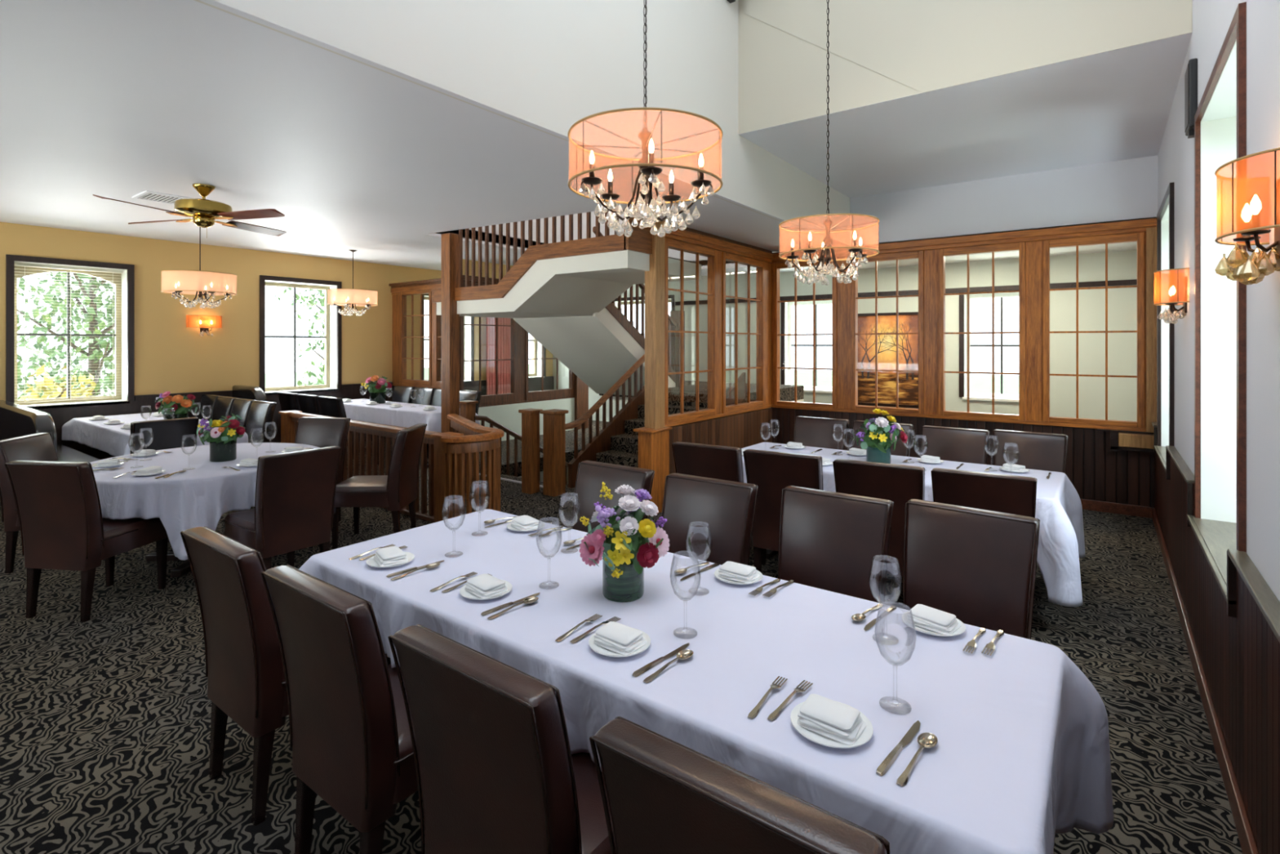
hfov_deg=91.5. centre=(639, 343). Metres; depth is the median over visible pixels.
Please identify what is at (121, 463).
bread plate
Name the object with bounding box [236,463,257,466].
bread plate
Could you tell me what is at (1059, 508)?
tablecloth
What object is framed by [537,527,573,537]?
fork
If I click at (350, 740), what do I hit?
dining chair
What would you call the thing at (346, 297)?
chandelier
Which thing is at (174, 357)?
wall
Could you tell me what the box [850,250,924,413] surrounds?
window
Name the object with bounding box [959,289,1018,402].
window
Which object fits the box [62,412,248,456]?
tablecloth
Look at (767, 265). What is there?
trim
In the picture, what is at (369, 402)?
folded napkin
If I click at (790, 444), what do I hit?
folded napkin
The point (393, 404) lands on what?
folded napkin
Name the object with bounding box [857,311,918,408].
framed painting
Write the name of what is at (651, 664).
knife
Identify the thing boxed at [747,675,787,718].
fork
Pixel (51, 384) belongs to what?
bush
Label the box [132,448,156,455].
folded napkin
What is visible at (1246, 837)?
baseboard
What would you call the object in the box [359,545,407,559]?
fork
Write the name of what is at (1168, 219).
window
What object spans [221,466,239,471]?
fork
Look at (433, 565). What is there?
bowl
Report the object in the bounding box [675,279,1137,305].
trim
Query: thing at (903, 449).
dining chair
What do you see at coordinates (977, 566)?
dining chair
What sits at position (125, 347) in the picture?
window
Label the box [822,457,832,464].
folded napkin
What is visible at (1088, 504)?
baseboard
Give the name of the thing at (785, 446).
bread plate
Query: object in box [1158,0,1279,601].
wall
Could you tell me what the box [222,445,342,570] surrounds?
dining chair
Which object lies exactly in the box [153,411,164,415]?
folded napkin
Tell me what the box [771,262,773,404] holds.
trim
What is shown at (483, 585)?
folded napkin
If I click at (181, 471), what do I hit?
spoon
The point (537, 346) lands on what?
window
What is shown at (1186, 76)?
grille
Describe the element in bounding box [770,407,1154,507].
wall
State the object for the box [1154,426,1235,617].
trim
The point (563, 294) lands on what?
staircase
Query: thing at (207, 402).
dining chair
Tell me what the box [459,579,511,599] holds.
bread plate
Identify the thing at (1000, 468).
bread plate
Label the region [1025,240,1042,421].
trim
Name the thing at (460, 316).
trim
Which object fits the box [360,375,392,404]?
flower arrangement
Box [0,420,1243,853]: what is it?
floor
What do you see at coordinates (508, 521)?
knife
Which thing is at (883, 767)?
knife
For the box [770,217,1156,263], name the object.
trim
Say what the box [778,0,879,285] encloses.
chandelier
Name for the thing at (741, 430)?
wall
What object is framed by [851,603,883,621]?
spoon
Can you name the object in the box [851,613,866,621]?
bowl
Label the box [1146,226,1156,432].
trim
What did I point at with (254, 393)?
divider
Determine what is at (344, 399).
folded napkin
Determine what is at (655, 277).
trim
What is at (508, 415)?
wall
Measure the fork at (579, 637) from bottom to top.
0.014 m
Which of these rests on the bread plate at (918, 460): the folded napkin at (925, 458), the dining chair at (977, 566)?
the folded napkin at (925, 458)
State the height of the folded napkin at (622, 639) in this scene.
0.043 m
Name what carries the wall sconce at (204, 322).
attached to the wall at (174, 357)
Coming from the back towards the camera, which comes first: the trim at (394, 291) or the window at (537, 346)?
the window at (537, 346)
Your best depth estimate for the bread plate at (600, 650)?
1.75 m
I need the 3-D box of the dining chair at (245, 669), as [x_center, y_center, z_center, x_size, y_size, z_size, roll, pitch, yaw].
[-1.313,1.153,2.403,0.490,0.935,0.629,0,0,37]
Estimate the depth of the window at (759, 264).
7.58 m
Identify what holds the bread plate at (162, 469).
on the tablecloth at (199, 495)
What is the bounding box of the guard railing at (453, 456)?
[278,410,504,522]
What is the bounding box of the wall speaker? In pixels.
[1184,57,1197,138]
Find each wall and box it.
[0,222,552,400]
[194,0,849,245]
[434,211,773,266]
[462,259,512,278]
[477,397,574,440]
[520,466,568,484]
[552,249,1137,422]
[669,408,772,474]
[737,0,1192,133]
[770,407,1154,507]
[849,155,1158,246]
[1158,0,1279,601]
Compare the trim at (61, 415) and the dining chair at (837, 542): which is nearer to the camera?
the dining chair at (837, 542)
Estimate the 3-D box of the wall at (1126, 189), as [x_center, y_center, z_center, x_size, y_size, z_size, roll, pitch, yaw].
[3.737,-1.460,6.645,2.947,0.600,0.120,0,0,37]
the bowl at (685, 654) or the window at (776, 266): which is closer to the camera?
the bowl at (685, 654)
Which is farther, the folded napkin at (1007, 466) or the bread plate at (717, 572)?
the folded napkin at (1007, 466)
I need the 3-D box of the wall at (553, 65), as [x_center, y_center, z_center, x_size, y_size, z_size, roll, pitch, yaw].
[-0.493,-2.580,3.489,0.055,2.799,10.200,0,0,37]
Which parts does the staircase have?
post, newel post, newel post, handrail, handrail, post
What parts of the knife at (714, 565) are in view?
blade, handle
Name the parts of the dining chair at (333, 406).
backrest, seat, leg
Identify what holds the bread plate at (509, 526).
on the tablecloth at (1020, 758)
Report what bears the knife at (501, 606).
on the tablecloth at (1020, 758)
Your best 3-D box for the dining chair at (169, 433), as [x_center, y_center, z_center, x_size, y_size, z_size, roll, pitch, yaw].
[-4.508,1.153,5.813,0.629,0.935,0.490,0,0,39]
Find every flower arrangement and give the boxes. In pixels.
[155,391,197,419]
[196,413,245,462]
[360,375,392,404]
[578,481,669,602]
[855,408,907,463]
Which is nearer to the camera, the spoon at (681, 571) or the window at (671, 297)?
the spoon at (681, 571)
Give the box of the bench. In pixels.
[0,400,100,499]
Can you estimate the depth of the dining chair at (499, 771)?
1.35 m
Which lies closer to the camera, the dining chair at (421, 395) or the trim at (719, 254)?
the trim at (719, 254)
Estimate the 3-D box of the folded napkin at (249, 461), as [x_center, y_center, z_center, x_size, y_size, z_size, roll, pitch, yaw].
[-2.768,0.839,4.441,0.133,0.043,0.110,0,0,18]
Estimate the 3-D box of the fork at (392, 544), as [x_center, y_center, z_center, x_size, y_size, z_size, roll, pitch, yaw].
[-1.113,0.861,2.591,0.025,0.014,0.200,0,0,35]
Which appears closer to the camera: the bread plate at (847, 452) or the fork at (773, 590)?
the fork at (773, 590)
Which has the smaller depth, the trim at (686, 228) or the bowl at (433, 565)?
the bowl at (433, 565)
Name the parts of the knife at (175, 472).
handle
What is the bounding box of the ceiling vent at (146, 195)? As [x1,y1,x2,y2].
[131,190,192,204]
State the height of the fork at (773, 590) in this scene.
0.014 m
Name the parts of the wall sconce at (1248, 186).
lamp shade, shade frame, arm, arm, plate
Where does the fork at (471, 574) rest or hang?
on the tablecloth at (1020, 758)
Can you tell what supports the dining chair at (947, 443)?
on the floor
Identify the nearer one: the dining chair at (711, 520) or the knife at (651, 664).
the knife at (651, 664)
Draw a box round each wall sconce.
[186,314,222,336]
[1153,267,1189,324]
[1214,147,1279,284]
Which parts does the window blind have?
head rail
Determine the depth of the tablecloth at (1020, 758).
1.69 m
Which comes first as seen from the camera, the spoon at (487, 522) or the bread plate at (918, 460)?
the spoon at (487, 522)
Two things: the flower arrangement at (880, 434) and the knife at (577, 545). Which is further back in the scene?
the flower arrangement at (880, 434)
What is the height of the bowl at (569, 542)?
0.010 m
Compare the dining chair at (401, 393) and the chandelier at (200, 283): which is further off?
the dining chair at (401, 393)
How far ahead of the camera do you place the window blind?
7.53 m
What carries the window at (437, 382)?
in the wall
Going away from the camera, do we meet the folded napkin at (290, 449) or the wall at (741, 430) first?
the folded napkin at (290, 449)
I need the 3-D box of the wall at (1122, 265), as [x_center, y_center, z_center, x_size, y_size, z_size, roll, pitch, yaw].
[2.344,0.120,10.917,11.092,3.000,0.300,0,0,37]
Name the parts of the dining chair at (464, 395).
leg, backrest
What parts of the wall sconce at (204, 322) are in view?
lamp shade, plate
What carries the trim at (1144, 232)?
attached to the wall at (1096, 473)
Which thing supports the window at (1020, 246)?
in the wall at (1096, 473)
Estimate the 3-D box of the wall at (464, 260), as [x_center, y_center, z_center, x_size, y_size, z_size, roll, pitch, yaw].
[-1.932,-1.205,10.884,0.120,0.250,2.970,0,0,37]
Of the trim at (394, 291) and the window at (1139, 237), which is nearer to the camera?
the window at (1139, 237)
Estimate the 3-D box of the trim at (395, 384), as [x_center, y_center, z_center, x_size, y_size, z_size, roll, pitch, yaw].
[-3.544,0.703,10.297,1.800,0.035,0.120,0,0,37]
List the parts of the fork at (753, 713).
handle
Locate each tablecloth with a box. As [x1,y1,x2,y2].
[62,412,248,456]
[89,442,319,559]
[298,509,1113,853]
[343,399,479,432]
[742,442,1085,606]
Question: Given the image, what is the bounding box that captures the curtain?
[486,317,510,395]
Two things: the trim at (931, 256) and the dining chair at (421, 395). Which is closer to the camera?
the trim at (931, 256)
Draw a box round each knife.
[155,471,176,478]
[386,560,444,577]
[480,591,540,615]
[484,519,511,528]
[566,543,580,550]
[631,642,689,676]
[680,563,719,581]
[863,604,896,631]
[875,720,920,775]
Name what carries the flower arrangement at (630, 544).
on the tablecloth at (1020, 758)
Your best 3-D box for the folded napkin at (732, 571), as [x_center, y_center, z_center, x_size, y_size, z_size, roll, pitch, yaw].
[0.366,0.839,2.307,0.133,0.043,0.110,0,0,31]
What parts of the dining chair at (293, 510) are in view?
seat, leg, leg, backrest, leg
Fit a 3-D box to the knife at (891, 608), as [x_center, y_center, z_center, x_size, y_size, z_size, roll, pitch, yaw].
[0.759,0.865,1.972,0.019,0.007,0.238,0,0,44]
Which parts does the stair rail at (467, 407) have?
newel post, handrail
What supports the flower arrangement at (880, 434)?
on the tablecloth at (1059, 508)
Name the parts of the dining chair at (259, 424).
seat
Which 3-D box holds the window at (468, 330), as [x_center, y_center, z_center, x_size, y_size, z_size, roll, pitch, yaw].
[-3.718,-0.098,11.793,0.330,1.695,1.180,0,0,37]
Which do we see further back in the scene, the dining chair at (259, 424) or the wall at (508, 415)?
the wall at (508, 415)
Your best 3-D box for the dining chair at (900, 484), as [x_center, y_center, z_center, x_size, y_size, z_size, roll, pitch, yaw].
[1.510,1.153,3.813,0.490,0.935,0.629,0,0,32]
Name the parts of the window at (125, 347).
sill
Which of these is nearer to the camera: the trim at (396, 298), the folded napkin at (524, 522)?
the folded napkin at (524, 522)
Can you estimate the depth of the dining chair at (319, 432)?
5.71 m
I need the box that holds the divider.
[232,385,266,401]
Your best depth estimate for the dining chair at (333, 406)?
8.03 m
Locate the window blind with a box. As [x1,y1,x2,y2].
[14,262,122,402]
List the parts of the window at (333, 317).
sill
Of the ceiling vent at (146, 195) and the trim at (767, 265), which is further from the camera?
the trim at (767, 265)
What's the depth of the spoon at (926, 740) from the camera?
1.32 m
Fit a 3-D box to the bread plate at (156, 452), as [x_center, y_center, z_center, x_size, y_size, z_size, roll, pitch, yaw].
[-3.846,0.861,4.837,0.178,0.016,0.178,0,0,12]
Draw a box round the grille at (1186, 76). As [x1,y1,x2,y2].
[1184,63,1188,132]
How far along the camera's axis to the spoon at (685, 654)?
1.68 m
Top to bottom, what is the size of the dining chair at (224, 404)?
0.935 m
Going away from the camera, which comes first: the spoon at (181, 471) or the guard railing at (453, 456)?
the spoon at (181, 471)
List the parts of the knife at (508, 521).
blade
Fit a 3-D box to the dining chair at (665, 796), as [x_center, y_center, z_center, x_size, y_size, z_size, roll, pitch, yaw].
[0.293,1.153,1.204,0.490,0.935,0.629,0,0,37]
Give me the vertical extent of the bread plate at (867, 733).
0.016 m
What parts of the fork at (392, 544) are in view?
handle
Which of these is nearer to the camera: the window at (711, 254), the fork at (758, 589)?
the fork at (758, 589)
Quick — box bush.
[17,364,96,400]
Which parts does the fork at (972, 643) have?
handle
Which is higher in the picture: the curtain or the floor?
the curtain
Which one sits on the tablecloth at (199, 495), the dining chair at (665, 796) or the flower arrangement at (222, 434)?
the flower arrangement at (222, 434)
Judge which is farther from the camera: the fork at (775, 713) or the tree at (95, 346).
the tree at (95, 346)
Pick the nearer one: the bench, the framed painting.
the bench
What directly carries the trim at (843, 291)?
attached to the wall at (1096, 473)
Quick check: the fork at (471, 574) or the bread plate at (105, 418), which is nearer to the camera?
the fork at (471, 574)
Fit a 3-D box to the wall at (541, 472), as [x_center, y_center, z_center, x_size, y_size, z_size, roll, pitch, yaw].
[-0.421,2.725,8.988,1.710,2.190,4.100,0,0,37]
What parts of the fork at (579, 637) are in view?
handle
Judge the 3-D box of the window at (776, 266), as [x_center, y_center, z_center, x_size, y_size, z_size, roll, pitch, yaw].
[2.075,-0.130,7.826,0.830,1.830,0.095,0,0,37]
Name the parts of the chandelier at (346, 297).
lamp shade, rod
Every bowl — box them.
[425,562,439,568]
[484,520,495,524]
[522,596,538,604]
[563,540,575,544]
[674,568,686,573]
[675,649,693,659]
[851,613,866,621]
[917,732,937,748]
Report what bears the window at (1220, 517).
in the wall at (1211, 19)
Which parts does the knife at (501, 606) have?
handle, blade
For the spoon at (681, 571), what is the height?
0.013 m
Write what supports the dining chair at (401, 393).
on the floor
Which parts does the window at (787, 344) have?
casing, sill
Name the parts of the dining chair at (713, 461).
backrest, leg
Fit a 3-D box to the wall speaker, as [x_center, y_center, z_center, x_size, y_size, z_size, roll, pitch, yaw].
[2.991,-1.320,3.382,0.038,0.390,0.200,0,0,37]
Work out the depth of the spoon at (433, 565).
2.37 m
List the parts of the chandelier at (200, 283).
arm, lamp shade, rod, arm, arm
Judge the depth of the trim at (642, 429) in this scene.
5.92 m
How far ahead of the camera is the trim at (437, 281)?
10.29 m
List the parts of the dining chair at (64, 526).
leg, backrest, leg, leg, seat, leg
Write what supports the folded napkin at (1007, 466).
on the bread plate at (1000, 468)
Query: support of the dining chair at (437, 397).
on the floor
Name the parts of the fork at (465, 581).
handle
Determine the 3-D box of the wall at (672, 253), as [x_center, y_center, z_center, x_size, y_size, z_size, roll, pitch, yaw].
[0.036,-2.645,8.279,3.090,2.670,4.930,0,0,37]
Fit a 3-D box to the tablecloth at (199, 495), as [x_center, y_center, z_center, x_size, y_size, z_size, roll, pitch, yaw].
[-3.271,1.130,4.723,1.697,0.520,1.639,0,0,37]
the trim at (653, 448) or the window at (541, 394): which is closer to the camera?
the trim at (653, 448)
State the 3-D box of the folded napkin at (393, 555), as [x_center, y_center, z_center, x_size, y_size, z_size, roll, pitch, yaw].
[-0.989,0.839,2.474,0.110,0.043,0.133,0,0,-38]
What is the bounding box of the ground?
[17,364,1018,399]
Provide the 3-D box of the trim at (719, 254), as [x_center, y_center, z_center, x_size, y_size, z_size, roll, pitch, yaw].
[0.842,-0.128,7.003,0.110,1.825,0.140,0,0,37]
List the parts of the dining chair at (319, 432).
backrest, leg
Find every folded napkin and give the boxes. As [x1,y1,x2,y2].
[92,415,105,419]
[94,458,119,466]
[107,418,121,423]
[123,423,130,428]
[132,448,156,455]
[133,466,163,475]
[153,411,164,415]
[239,457,257,466]
[284,446,303,452]
[342,398,351,401]
[367,400,377,404]
[373,546,408,566]
[391,403,401,406]
[424,405,435,409]
[465,573,508,598]
[511,515,542,530]
[593,621,647,655]
[718,560,759,582]
[786,441,804,448]
[797,693,866,745]
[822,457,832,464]
[848,448,866,454]
[906,604,960,635]
[920,454,942,462]
[1001,462,1027,471]
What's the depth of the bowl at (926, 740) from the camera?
1.35 m
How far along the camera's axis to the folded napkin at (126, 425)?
6.35 m
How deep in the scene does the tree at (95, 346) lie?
11.90 m
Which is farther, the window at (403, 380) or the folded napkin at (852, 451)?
the window at (403, 380)
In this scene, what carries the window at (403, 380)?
in the wall
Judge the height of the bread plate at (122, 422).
0.016 m
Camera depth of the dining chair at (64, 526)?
3.65 m
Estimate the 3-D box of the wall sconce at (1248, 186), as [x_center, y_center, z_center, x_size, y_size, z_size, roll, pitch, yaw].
[1.709,-0.335,1.739,0.152,0.327,0.387,0,0,33]
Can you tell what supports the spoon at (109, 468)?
on the tablecloth at (199, 495)
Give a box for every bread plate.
[88,417,108,420]
[91,462,124,467]
[103,422,124,424]
[129,452,159,457]
[131,469,165,475]
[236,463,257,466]
[366,551,414,567]
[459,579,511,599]
[506,520,545,531]
[588,627,650,657]
[714,568,763,584]
[783,444,805,448]
[790,701,873,748]
[846,451,866,456]
[902,611,965,636]
[917,458,944,463]
[999,466,1029,472]
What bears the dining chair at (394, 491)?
on the floor
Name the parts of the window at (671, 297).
sash frame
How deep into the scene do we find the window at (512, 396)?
10.35 m
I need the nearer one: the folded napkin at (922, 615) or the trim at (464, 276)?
the folded napkin at (922, 615)
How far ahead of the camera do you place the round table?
4.43 m
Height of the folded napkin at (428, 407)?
0.043 m
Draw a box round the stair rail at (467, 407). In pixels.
[459,400,568,487]
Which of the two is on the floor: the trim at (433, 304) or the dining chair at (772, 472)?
the dining chair at (772, 472)
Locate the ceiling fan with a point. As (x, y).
(203, 211)
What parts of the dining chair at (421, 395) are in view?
backrest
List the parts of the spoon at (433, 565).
handle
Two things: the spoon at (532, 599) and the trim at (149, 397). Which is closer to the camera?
the spoon at (532, 599)
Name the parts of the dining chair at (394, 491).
leg, leg, seat, leg, backrest, leg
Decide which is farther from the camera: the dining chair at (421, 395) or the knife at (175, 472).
the dining chair at (421, 395)
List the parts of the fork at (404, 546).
handle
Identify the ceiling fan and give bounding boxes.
[93,183,286,238]
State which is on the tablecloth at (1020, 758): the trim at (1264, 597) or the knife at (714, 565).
the knife at (714, 565)
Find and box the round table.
[146,551,191,577]
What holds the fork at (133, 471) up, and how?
on the tablecloth at (199, 495)
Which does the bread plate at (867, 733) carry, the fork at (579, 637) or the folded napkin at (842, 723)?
the folded napkin at (842, 723)
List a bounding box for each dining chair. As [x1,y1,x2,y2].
[0,432,58,573]
[4,460,168,622]
[129,417,199,453]
[180,526,391,825]
[195,394,219,421]
[211,395,238,421]
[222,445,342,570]
[229,398,256,427]
[244,400,276,443]
[260,564,421,853]
[277,391,301,411]
[295,417,351,521]
[296,393,353,457]
[317,395,378,464]
[331,423,426,549]
[384,386,435,442]
[387,623,616,853]
[391,385,414,403]
[426,390,481,458]
[431,388,441,406]
[571,460,654,533]
[589,715,889,853]
[660,472,758,565]
[671,441,766,564]
[742,448,823,573]
[777,485,893,604]
[793,416,849,450]
[832,458,924,576]
[851,420,913,457]
[902,498,1039,639]
[920,425,989,464]
[930,467,1036,517]
[992,429,1067,473]
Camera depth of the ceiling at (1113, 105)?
5.02 m
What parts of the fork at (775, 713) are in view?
handle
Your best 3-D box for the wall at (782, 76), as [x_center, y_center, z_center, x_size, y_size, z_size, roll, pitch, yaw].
[2.026,-2.865,4.353,2.947,2.229,0.080,0,0,37]
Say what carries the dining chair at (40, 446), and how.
on the floor
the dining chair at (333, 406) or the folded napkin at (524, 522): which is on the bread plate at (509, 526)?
the folded napkin at (524, 522)
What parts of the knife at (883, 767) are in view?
handle, blade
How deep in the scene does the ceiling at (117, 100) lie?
3.89 m
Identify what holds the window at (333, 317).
in the wall at (174, 357)
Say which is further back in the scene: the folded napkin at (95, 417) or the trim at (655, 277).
the folded napkin at (95, 417)
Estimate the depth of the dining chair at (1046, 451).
4.77 m
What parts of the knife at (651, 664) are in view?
handle, blade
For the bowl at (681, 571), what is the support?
on the spoon at (681, 571)
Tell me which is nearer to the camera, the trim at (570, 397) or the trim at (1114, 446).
the trim at (1114, 446)
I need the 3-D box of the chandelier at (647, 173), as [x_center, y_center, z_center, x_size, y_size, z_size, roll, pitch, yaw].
[0.018,-2.107,2.096,0.518,3.466,0.518,0,0,-5]
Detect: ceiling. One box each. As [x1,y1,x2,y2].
[0,0,1137,275]
[737,31,1192,198]
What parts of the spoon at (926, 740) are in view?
handle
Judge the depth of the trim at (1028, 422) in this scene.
6.63 m
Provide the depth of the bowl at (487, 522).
3.02 m
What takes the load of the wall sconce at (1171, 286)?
attached to the wall at (1211, 19)
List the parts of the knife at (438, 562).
handle, blade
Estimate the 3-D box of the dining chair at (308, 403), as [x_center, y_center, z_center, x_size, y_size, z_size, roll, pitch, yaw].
[-4.316,1.153,8.627,0.490,0.935,0.629,0,0,37]
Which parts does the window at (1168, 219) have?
sill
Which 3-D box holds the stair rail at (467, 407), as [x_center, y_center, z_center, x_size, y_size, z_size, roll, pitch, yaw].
[-0.864,2.080,8.449,1.595,2.720,2.695,0,0,37]
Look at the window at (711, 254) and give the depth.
6.60 m
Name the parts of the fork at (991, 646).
handle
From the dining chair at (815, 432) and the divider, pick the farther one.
the divider
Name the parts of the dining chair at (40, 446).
leg, seat, backrest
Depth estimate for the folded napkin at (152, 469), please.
4.11 m
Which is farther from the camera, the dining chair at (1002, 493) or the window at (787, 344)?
the window at (787, 344)
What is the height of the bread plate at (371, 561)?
0.016 m
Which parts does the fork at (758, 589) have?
handle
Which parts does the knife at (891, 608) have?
blade, handle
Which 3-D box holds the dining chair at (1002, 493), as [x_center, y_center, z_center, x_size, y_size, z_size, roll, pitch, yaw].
[1.965,1.153,3.537,0.490,0.935,0.629,0,0,33]
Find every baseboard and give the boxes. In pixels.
[1080,498,1151,518]
[1151,507,1258,853]
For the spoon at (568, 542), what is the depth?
2.71 m
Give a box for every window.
[5,254,134,408]
[259,275,342,395]
[400,288,431,386]
[422,293,474,382]
[434,288,441,386]
[460,283,516,404]
[525,330,574,400]
[528,337,546,378]
[614,294,674,311]
[664,237,716,424]
[722,251,764,413]
[773,257,836,408]
[781,298,831,393]
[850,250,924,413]
[937,241,1025,420]
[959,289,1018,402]
[1042,231,1144,427]
[1156,182,1174,463]
[1192,1,1246,585]
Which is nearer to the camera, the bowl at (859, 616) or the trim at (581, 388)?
the bowl at (859, 616)
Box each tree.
[17,271,115,400]
[274,287,324,386]
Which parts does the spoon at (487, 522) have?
handle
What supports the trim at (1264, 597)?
attached to the wall at (1211, 19)
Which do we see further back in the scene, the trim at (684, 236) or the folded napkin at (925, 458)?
the trim at (684, 236)
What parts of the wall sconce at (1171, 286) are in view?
lamp shade, arm, plate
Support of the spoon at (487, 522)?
on the tablecloth at (1020, 758)
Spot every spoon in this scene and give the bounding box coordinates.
[93,467,118,471]
[108,457,131,460]
[164,470,186,477]
[390,562,439,580]
[484,515,518,524]
[487,596,538,619]
[563,537,583,544]
[643,649,693,683]
[674,561,709,573]
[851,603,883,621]
[896,732,937,786]
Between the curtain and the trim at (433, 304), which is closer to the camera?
the trim at (433, 304)
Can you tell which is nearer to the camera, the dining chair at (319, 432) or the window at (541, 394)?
the dining chair at (319, 432)
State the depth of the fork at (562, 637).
1.89 m
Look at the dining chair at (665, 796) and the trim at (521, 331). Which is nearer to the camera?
the dining chair at (665, 796)
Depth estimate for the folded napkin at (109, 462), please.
4.39 m
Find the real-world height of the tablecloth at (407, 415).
0.270 m
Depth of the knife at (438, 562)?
2.37 m
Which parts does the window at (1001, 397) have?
sill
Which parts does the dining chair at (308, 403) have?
backrest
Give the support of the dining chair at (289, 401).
on the floor
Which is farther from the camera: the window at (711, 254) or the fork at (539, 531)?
the window at (711, 254)
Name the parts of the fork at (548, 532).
handle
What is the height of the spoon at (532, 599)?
0.013 m
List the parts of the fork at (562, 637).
handle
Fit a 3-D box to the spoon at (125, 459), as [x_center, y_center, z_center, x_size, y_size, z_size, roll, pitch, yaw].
[-3.892,0.861,4.663,0.196,0.013,0.038,0,0,12]
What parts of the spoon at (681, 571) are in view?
handle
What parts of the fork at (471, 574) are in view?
handle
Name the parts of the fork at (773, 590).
handle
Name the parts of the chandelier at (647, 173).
candle bulb, candle bulb, arm, arm, chain, shade frame, arm, candle bulb, arm, candle bulb, arm, candle bulb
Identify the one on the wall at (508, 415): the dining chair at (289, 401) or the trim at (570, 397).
the trim at (570, 397)
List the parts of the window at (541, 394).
rail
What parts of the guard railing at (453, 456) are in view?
newel post, under rail, handrail, shoe rail, newel post, under rail, curved handrail, shoe rail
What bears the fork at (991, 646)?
on the tablecloth at (1020, 758)
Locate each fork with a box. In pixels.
[112,471,136,478]
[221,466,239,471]
[348,543,395,559]
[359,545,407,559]
[429,571,477,591]
[441,573,492,592]
[527,526,563,536]
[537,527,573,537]
[555,613,602,641]
[569,616,621,643]
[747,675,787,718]
[748,578,780,595]
[762,579,794,597]
[767,680,813,720]
[962,627,986,653]
[981,629,1004,655]
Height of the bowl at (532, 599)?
0.010 m
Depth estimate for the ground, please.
44.25 m
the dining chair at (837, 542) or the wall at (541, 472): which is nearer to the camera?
the dining chair at (837, 542)
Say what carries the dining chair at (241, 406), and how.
on the floor
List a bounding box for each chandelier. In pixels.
[160,226,236,308]
[327,249,377,315]
[567,0,723,236]
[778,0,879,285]
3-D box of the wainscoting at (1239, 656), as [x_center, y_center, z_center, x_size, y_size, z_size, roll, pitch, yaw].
[1.860,1.175,1.856,0.024,0.890,9.800,0,0,37]
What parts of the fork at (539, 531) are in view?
handle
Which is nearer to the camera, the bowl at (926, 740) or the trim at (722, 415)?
the bowl at (926, 740)
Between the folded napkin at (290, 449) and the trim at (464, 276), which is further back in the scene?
the trim at (464, 276)
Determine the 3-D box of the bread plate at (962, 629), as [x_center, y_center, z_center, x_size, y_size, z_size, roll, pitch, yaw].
[0.900,0.861,1.912,0.178,0.016,0.178,0,0,31]
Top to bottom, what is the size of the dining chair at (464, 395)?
0.935 m
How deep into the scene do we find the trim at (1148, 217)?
6.68 m
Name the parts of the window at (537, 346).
sash frame, sill, casing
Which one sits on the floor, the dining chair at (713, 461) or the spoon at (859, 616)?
the dining chair at (713, 461)
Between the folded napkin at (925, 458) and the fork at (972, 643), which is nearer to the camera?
the fork at (972, 643)
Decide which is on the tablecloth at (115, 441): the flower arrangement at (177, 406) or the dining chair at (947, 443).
the flower arrangement at (177, 406)
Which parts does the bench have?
backrest, seat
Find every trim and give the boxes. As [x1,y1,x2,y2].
[26,376,553,459]
[134,382,392,400]
[388,277,463,288]
[391,283,441,294]
[392,293,399,383]
[392,383,441,388]
[431,302,434,386]
[459,315,460,390]
[462,275,498,284]
[479,395,574,407]
[516,322,525,401]
[574,373,588,429]
[633,426,671,433]
[638,430,669,515]
[644,218,664,428]
[664,221,772,253]
[664,226,773,263]
[664,404,772,426]
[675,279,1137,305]
[716,250,722,414]
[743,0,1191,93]
[755,262,771,405]
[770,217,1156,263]
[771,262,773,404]
[772,217,1155,253]
[772,404,1146,431]
[836,256,850,409]
[924,248,937,414]
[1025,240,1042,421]
[1097,428,1154,453]
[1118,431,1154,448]
[1144,231,1146,427]
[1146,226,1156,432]
[1151,422,1279,643]
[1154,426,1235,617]
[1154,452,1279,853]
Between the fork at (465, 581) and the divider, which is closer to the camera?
the fork at (465, 581)
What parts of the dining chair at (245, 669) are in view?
leg, backrest, leg, seat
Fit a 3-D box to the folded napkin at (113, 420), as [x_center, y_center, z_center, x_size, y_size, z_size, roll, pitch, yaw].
[-5.692,0.839,6.748,0.133,0.043,0.110,0,0,41]
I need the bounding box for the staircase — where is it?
[431,209,804,496]
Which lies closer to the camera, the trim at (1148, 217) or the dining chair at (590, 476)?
the dining chair at (590, 476)
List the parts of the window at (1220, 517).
sill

